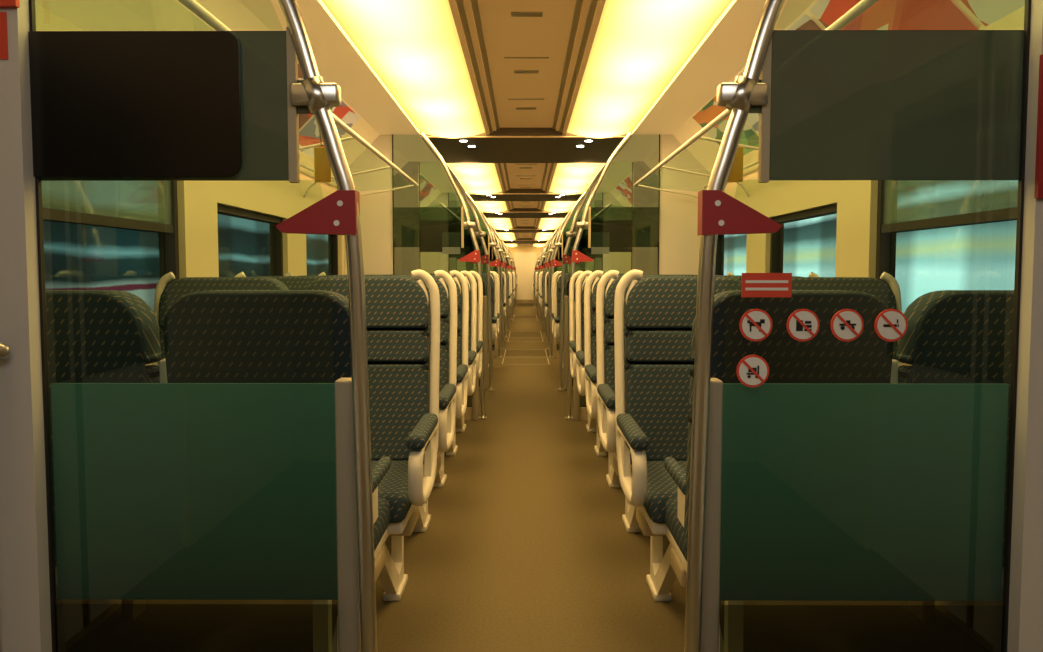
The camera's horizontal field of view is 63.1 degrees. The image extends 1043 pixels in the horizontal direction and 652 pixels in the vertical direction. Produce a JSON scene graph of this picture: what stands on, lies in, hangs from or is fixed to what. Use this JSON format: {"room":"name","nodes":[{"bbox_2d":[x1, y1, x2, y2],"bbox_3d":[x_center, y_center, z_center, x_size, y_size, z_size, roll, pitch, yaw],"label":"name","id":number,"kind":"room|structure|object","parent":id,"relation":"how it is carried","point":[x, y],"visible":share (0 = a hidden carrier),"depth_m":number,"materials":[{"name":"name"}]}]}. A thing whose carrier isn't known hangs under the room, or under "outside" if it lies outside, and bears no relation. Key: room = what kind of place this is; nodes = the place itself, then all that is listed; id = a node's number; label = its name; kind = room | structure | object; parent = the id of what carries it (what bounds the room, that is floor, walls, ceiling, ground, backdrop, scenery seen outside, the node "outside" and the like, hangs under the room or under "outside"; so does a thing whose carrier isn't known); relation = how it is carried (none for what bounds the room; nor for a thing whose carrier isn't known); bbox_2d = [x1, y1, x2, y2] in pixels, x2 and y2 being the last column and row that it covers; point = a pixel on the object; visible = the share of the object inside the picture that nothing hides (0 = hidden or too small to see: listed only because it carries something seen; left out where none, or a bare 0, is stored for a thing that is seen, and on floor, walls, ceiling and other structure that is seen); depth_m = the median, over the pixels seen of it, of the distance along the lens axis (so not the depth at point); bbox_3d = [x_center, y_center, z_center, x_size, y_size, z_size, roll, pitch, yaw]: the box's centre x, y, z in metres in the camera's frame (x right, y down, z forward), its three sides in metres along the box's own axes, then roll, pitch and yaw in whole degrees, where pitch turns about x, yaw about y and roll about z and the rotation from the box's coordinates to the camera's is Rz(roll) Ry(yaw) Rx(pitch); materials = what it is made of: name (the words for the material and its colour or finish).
{"room":"train interior","nodes":[
{"label":"train interior","id":0,"kind":"room"},
{"bbox_2d":[35,4,420,603],"bbox_3d":[-1.437,-0.916,17.568,0.106,2.000,38.370,0,4,0],"label":"wall","id":1,"kind":"structure","parent":0,"point":[187,225],"depth_m":3.94,"materials":[{"name":"beige"}]},
{"bbox_2d":[178,0,444,206],"bbox_3d":[-1.073,-1.818,19.228,0.608,0.218,34.640,0,4,0],"label":"rail","id":2,"kind":"object","parent":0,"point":[195,7],"visible":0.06,"depth_m":4.35,"materials":[{"name":"silver metal"}]},
{"bbox_2d":[502,245,548,299],"bbox_3d":[0.081,-1.122,17.664,2.940,2.400,38.800,0,4,0],"label":"wall","id":3,"kind":"structure","parent":0,"point":[525,257],"depth_m":36.89,"materials":[{"name":"beige paint"}]},
{"bbox_2d":[146,300,909,651],"bbox_3d":[0.081,0.098,17.842,3.180,0.062,38.800,0,4,0],"label":"floor","id":4,"kind":"structure","parent":0,"point":[526,545],"depth_m":3.70,"materials":[{"name":"plastic"}]},
{"bbox_2d":[0,0,377,651],"bbox_3d":[-0.879,-0.081,1.892,1.146,2.322,0.149,0,4,0],"label":"glass partition","id":5,"kind":"object","parent":4,"relation":"on","point":[163,491],"visible":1,"depth_m":1.90,"materials":[{"name":"glass"}]},
{"bbox_2d":[0,341,9,651],"bbox_3d":[-1.114,0.561,1.816,0.032,1.068,0.069,2,4,27],"label":"grab rail","id":6,"kind":"object","parent":5,"relation":"attached to","point":[4,349],"visible":1,"depth_m":1.80,"materials":[{"name":"silver metal"}]},
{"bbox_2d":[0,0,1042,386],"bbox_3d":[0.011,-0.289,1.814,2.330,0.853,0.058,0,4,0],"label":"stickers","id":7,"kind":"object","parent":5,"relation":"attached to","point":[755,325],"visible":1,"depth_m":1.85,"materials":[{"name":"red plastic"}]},
{"bbox_2d":[45,290,390,636],"bbox_3d":[-0.921,0.459,2.442,1.041,1.175,0.692,0,4,0],"label":"seat","id":8,"kind":"object","parent":4,"relation":"on","point":[94,336],"visible":0.35,"depth_m":2.08,"materials":[{"name":"fabric"}]},
{"bbox_2d":[121,270,439,603],"bbox_3d":[-0.849,0.406,3.001,1.090,1.209,0.692,0,4,0],"label":"seat","id":9,"kind":"object","parent":4,"relation":"on","point":[404,419],"visible":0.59,"depth_m":3.17,"materials":[{"name":"fabric"}]},
{"bbox_2d":[235,270,456,531],"bbox_3d":[-0.846,0.354,3.820,1.090,1.209,0.692,0,4,0],"label":"seat","id":10,"kind":"object","parent":4,"relation":"on","point":[447,392],"visible":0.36,"depth_m":4.00,"materials":[{"name":"plastic"}]},
{"bbox_2d":[284,270,468,486],"bbox_3d":[-0.842,0.302,4.638,1.090,1.209,0.692,0,4,0],"label":"seat","id":11,"kind":"object","parent":4,"relation":"on","point":[462,369],"visible":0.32,"depth_m":4.82,"materials":[{"name":"plastic"}]},
{"bbox_2d":[319,271,476,455],"bbox_3d":[-0.839,0.250,5.456,1.090,1.209,0.692,0,4,0],"label":"seat","id":12,"kind":"object","parent":4,"relation":"on","point":[472,354],"visible":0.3,"depth_m":5.63,"materials":[{"name":"plastic"}]},
{"bbox_2d":[345,271,482,431],"bbox_3d":[-0.835,0.198,6.275,1.090,1.209,0.692,0,4,0],"label":"seat","id":13,"kind":"object","parent":4,"relation":"on","point":[461,426],"visible":0.19,"depth_m":6.45,"materials":[{"name":"plastic"}]},
{"bbox_2d":[344,133,486,419],"bbox_3d":[-0.859,-0.397,6.872,1.146,2.322,0.130,0,4,0],"label":"glass partition","id":14,"kind":"object","parent":4,"relation":"on","point":[384,226],"visible":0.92,"depth_m":6.85,"materials":[{"name":"clear glass"}]},
{"bbox_2d":[394,161,493,390],"bbox_3d":[-0.852,-0.508,8.609,1.146,2.322,0.130,0,4,0],"label":"glass partition","id":15,"kind":"object","parent":4,"relation":"on","point":[407,259],"visible":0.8,"depth_m":8.54,"materials":[{"name":"clear glass"}]},
{"bbox_2d":[420,191,502,357],"bbox_3d":[-0.838,-0.714,11.862,1.146,2.322,0.130,0,4,0],"label":"glass partition","id":16,"kind":"object","parent":4,"relation":"on","point":[430,262],"visible":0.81,"depth_m":11.86,"materials":[{"name":"silver metal"}]},
{"bbox_2d":[430,271,497,350],"bbox_3d":[-0.821,-0.021,9.728,1.090,1.209,0.692,0,4,0],"label":"seat","id":17,"kind":"object","parent":4,"relation":"on","point":[494,292],"visible":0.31,"depth_m":9.91,"materials":[{"name":"plastic"}]},
{"bbox_2d":[449,200,504,348],"bbox_3d":[-0.833,-0.799,13.199,1.146,2.322,0.130,0,4,0],"label":"glass partition","id":18,"kind":"object","parent":4,"relation":"on","point":[452,203],"visible":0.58,"depth_m":13.16,"materials":[{"name":"silver metal"}]},
{"bbox_2d":[475,278,485,296],"bbox_3d":[-0.893,0.031,9.168,1.041,1.175,0.692,0,4,0],"label":"seat","id":19,"kind":"object","parent":4,"relation":"on","point":[483,282],"visible":0.02,"depth_m":8.81,"materials":[{"name":"fabric"}]},
{"bbox_2d":[457,214,507,337],"bbox_3d":[-0.823,-0.943,15.455,1.146,2.322,0.130,0,4,0],"label":"glass partition","id":20,"kind":"object","parent":4,"relation":"on","point":[461,266],"visible":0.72,"depth_m":15.46,"materials":[{"name":"silver metal"}]},
{"bbox_2d":[467,217,509,330],"bbox_3d":[-0.816,-1.059,17.291,1.146,2.322,0.130,0,4,0],"label":"glass partition","id":21,"kind":"object","parent":4,"relation":"on","point":[469,264],"visible":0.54,"depth_m":17.25,"materials":[{"name":"silver metal"}]},
{"bbox_2d":[473,229,512,318],"bbox_3d":[-0.798,-1.336,21.642,1.146,2.322,0.130,0,4,0],"label":"glass partition","id":22,"kind":"object","parent":4,"relation":"on","point":[505,254],"visible":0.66,"depth_m":21.63,"materials":[{"name":"silver metal"}]},
{"bbox_2d":[488,271,499,367],"bbox_3d":[-0.818,-0.073,10.546,1.090,1.209,0.692,0,4,0],"label":"seat","id":23,"kind":"object","parent":4,"relation":"on","point":[498,280],"visible":0.16,"depth_m":10.72,"materials":[{"name":"plastic"}]},
{"bbox_2d":[482,272,505,317],"bbox_3d":[-0.802,-0.313,14.318,1.090,1.209,0.692,0,4,0],"label":"seat","id":24,"kind":"object","parent":4,"relation":"on","point":[503,273],"visible":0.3,"depth_m":14.50,"materials":[{"name":"plastic"}]},
{"bbox_2d":[483,232,512,314],"bbox_3d":[-0.789,-1.465,23.678,1.146,2.322,0.130,0,4,0],"label":"glass partition","id":25,"kind":"object","parent":4,"relation":"on","point":[484,265],"visible":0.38,"depth_m":23.62,"materials":[{"name":"silver metal"}]},
{"bbox_2d":[490,242,515,306],"bbox_3d":[-0.767,-1.811,29.127,1.146,2.322,0.130,0,4,0],"label":"glass partition","id":26,"kind":"object","parent":4,"relation":"on","point":[511,260],"visible":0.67,"depth_m":29.12,"materials":[{"name":"silver metal"}]},
{"bbox_2d":[494,249,516,302],"bbox_3d":[-0.751,-2.055,32.959,1.146,2.322,0.130,0,4,0],"label":"glass partition","id":27,"kind":"object","parent":4,"relation":"on","point":[495,268],"visible":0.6,"depth_m":32.91,"materials":[{"name":"silver metal"}]},
{"bbox_2d":[508,272,509,307],"bbox_3d":[-0.785,-0.573,18.410,1.090,1.209,0.692,0,4,0],"label":"seat","id":28,"kind":"object","parent":4,"relation":"on","point":[508,272],"visible":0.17,"depth_m":18.58,"materials":[{"name":"plastic"}]},
{"bbox_2d":[508,273,510,305],"bbox_3d":[-0.782,-0.625,19.228,1.090,1.209,0.692,0,4,0],"label":"seat","id":29,"kind":"object","parent":4,"relation":"on","point":[509,273],"visible":0.14,"depth_m":19.40,"materials":[{"name":"plastic"}]},
{"bbox_2d":[536,273,537,297],"bbox_3d":[0.979,-0.978,24.790,1.090,1.209,0.692,0,4,0],"label":"seat","id":30,"kind":"object","parent":4,"relation":"on","point":[537,273],"visible":0.16,"depth_m":24.99,"materials":[{"name":"plastic"}]},
{"bbox_2d":[539,273,540,303],"bbox_3d":[0.960,-0.676,20.040,1.090,1.209,0.692,0,4,0],"label":"seat","id":31,"kind":"object","parent":4,"relation":"on","point":[540,273],"visible":0.08,"depth_m":20.23,"materials":[{"name":"plastic"}]},
{"bbox_2d":[540,272,542,307],"bbox_3d":[0.953,-0.573,18.403,1.090,1.209,0.692,0,4,0],"label":"seat","id":32,"kind":"object","parent":4,"relation":"on","point":[541,276],"visible":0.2,"depth_m":18.60,"materials":[{"name":"plastic"}]},
{"bbox_2d":[534,245,555,302],"bbox_3d":[1.039,-2.054,32.952,1.146,2.322,0.130,0,4,0],"label":"glass partition","id":33,"kind":"object","parent":4,"relation":"on","point":[544,245],"visible":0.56,"depth_m":32.92,"materials":[{"name":"silver metal"}]},
{"bbox_2d":[535,241,561,306],"bbox_3d":[1.023,-1.811,29.120,1.146,2.322,0.130,0,4,0],"label":"glass partition","id":34,"kind":"object","parent":4,"relation":"on","point":[539,259],"visible":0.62,"depth_m":29.12,"materials":[{"name":"clear glass"}]},
{"bbox_2d":[537,232,566,314],"bbox_3d":[1.001,-1.464,23.671,1.146,2.322,0.130,0,4,0],"label":"glass partition","id":35,"kind":"object","parent":4,"relation":"on","point":[564,232],"visible":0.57,"depth_m":23.64,"materials":[{"name":"silver metal"}]},
{"bbox_2d":[545,272,569,317],"bbox_3d":[0.936,-0.312,14.311,1.090,1.209,0.692,0,4,0],"label":"seat","id":36,"kind":"object","parent":4,"relation":"on","point":[547,273],"visible":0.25,"depth_m":14.49,"materials":[{"name":"plastic"}]},
{"bbox_2d":[538,229,577,318],"bbox_3d":[0.992,-1.335,21.635,1.146,2.322,0.130,0,4,0],"label":"glass partition","id":37,"kind":"object","parent":4,"relation":"on","point":[568,230],"visible":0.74,"depth_m":21.63,"materials":[{"name":"silver metal"}]},
{"bbox_2d":[541,217,583,330],"bbox_3d":[0.974,-1.059,17.284,1.146,2.322,0.130,0,4,0],"label":"glass partition","id":38,"kind":"object","parent":4,"relation":"on","point":[581,264],"visible":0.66,"depth_m":17.25,"materials":[{"name":"silver metal"}]},
{"bbox_2d":[543,214,593,337],"bbox_3d":[0.967,-0.942,15.447,1.146,2.322,0.130,0,4,0],"label":"glass partition","id":39,"kind":"object","parent":4,"relation":"on","point":[588,266],"visible":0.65,"depth_m":15.45,"materials":[{"name":"silver metal"}]},
{"bbox_2d":[566,278,576,296],"bbox_3d":[0.984,0.032,9.161,1.041,1.175,0.692,0,4,0],"label":"seat","id":40,"kind":"object","parent":4,"relation":"on","point":[568,281],"visible":0.04,"depth_m":8.81,"materials":[{"name":"fabric"}]},
{"bbox_2d":[546,200,601,348],"bbox_3d":[0.957,-0.799,13.192,1.146,2.322,0.130,0,4,0],"label":"glass partition","id":41,"kind":"object","parent":4,"relation":"on","point":[598,203],"visible":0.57,"depth_m":13.15,"materials":[{"name":"silver metal"}]},
{"bbox_2d":[552,271,603,344],"bbox_3d":[0.920,-0.073,10.539,1.090,1.209,0.692,0,4,0],"label":"seat","id":42,"kind":"object","parent":4,"relation":"on","point":[555,273],"visible":0.13,"depth_m":10.72,"materials":[{"name":"plastic"}]},
{"bbox_2d":[548,191,630,357],"bbox_3d":[0.952,-0.714,11.855,1.146,2.322,0.130,0,4,0],"label":"glass partition","id":43,"kind":"object","parent":4,"relation":"on","point":[618,261],"visible":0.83,"depth_m":11.85,"materials":[{"name":"clear glass"}]},
{"bbox_2d":[554,271,624,339],"bbox_3d":[0.917,-0.021,9.720,1.090,1.209,0.692,0,4,0],"label":"seat","id":44,"kind":"object","parent":4,"relation":"on","point":[567,276],"visible":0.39,"depth_m":9.90,"materials":[{"name":"plastic"}]},
{"bbox_2d":[557,161,657,390],"bbox_3d":[0.939,-0.507,8.601,1.146,2.322,0.130,0,4,0],"label":"glass partition","id":45,"kind":"object","parent":4,"relation":"on","point":[645,259],"visible":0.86,"depth_m":8.53,"materials":[{"name":"clear glass"}]},
{"bbox_2d":[569,271,671,431],"bbox_3d":[0.903,0.199,6.268,1.090,1.209,0.692,0,4,0],"label":"seat","id":46,"kind":"object","parent":4,"relation":"on","point":[590,426],"visible":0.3,"depth_m":6.45,"materials":[{"name":"plastic"}]},
{"bbox_2d":[565,132,708,420],"bbox_3d":[0.931,-0.397,6.865,1.146,2.322,0.130,0,4,0],"label":"glass partition","id":47,"kind":"object","parent":4,"relation":"on","point":[671,226],"visible":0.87,"depth_m":6.84,"materials":[{"name":"clear glass"}]},
{"bbox_2d":[576,271,733,455],"bbox_3d":[0.899,0.251,5.449,1.090,1.209,0.692,0,4,0],"label":"seat","id":48,"kind":"object","parent":4,"relation":"on","point":[580,355],"visible":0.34,"depth_m":5.63,"materials":[{"name":"plastic"}]},
{"bbox_2d":[584,270,764,487],"bbox_3d":[0.896,0.302,4.631,1.090,1.209,0.692,0,4,0],"label":"seat","id":49,"kind":"object","parent":4,"relation":"on","point":[613,481],"visible":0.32,"depth_m":4.81,"materials":[{"name":"plastic"}]},
{"bbox_2d":[596,270,818,532],"bbox_3d":[0.893,0.354,3.812,1.090,1.209,0.692,0,4,0],"label":"seat","id":50,"kind":"object","parent":4,"relation":"on","point":[606,416],"visible":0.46,"depth_m":3.99,"materials":[{"name":"plastic"}]},
{"bbox_2d":[614,270,934,604],"bbox_3d":[0.889,0.406,2.994,1.090,1.209,0.692,0,4,0],"label":"seat","id":51,"kind":"object","parent":4,"relation":"on","point":[653,409],"visible":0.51,"depth_m":3.17,"materials":[{"name":"fabric"}]},
{"bbox_2d":[664,290,1013,651],"bbox_3d":[0.956,0.459,2.434,1.041,1.175,0.692,0,4,0],"label":"seat","id":52,"kind":"object","parent":4,"relation":"on","point":[951,336],"visible":0.27,"depth_m":2.08,"materials":[{"name":"fabric"}]},
{"bbox_2d":[684,0,1042,651],"bbox_3d":[0.911,-0.080,1.885,1.146,2.322,0.149,0,4,0],"label":"glass partition","id":53,"kind":"object","parent":4,"relation":"on","point":[798,491],"visible":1,"depth_m":1.90,"materials":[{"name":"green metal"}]},
{"bbox_2d":[35,0,1024,246],"bbox_3d":[0.081,-2.147,17.699,3.180,0.480,38.800,0,4,0],"label":"ceiling","id":54,"kind":"structure","parent":0,"point":[525,102],"depth_m":4.65,"materials":[{"name":"beige plastic"}]},
{"bbox_2d":[606,0,878,206],"bbox_3d":[1.247,-1.817,19.218,0.608,0.218,34.640,0,4,0],"label":"rail","id":55,"kind":"object","parent":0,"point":[859,8],"visible":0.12,"depth_m":4.34,"materials":[{"name":"white metal"}]},
{"bbox_2d":[709,6,1024,604],"bbox_3d":[1.597,-0.915,17.556,0.106,2.000,38.370,0,4,0],"label":"wall","id":56,"kind":"structure","parent":0,"point":[866,210],"depth_m":3.90,"materials":[{"name":"beige"}]},
{"label":"outside","id":57,"kind":"structure","parent":0,"visible":0},
{"bbox_2d":[42,181,328,312],"bbox_3d":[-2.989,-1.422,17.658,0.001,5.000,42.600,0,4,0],"label":"windows","id":58,"kind":"structure","parent":57,"point":[76,256],"depth_m":6.47,"materials":[{"name":"glass"}]},
{"bbox_2d":[724,180,1017,313],"bbox_3d":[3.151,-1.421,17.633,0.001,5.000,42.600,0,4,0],"label":"windows","id":59,"kind":"structure","parent":57,"point":[978,256],"depth_m":6.39,"materials":[{"name":"glass"}]}
]}

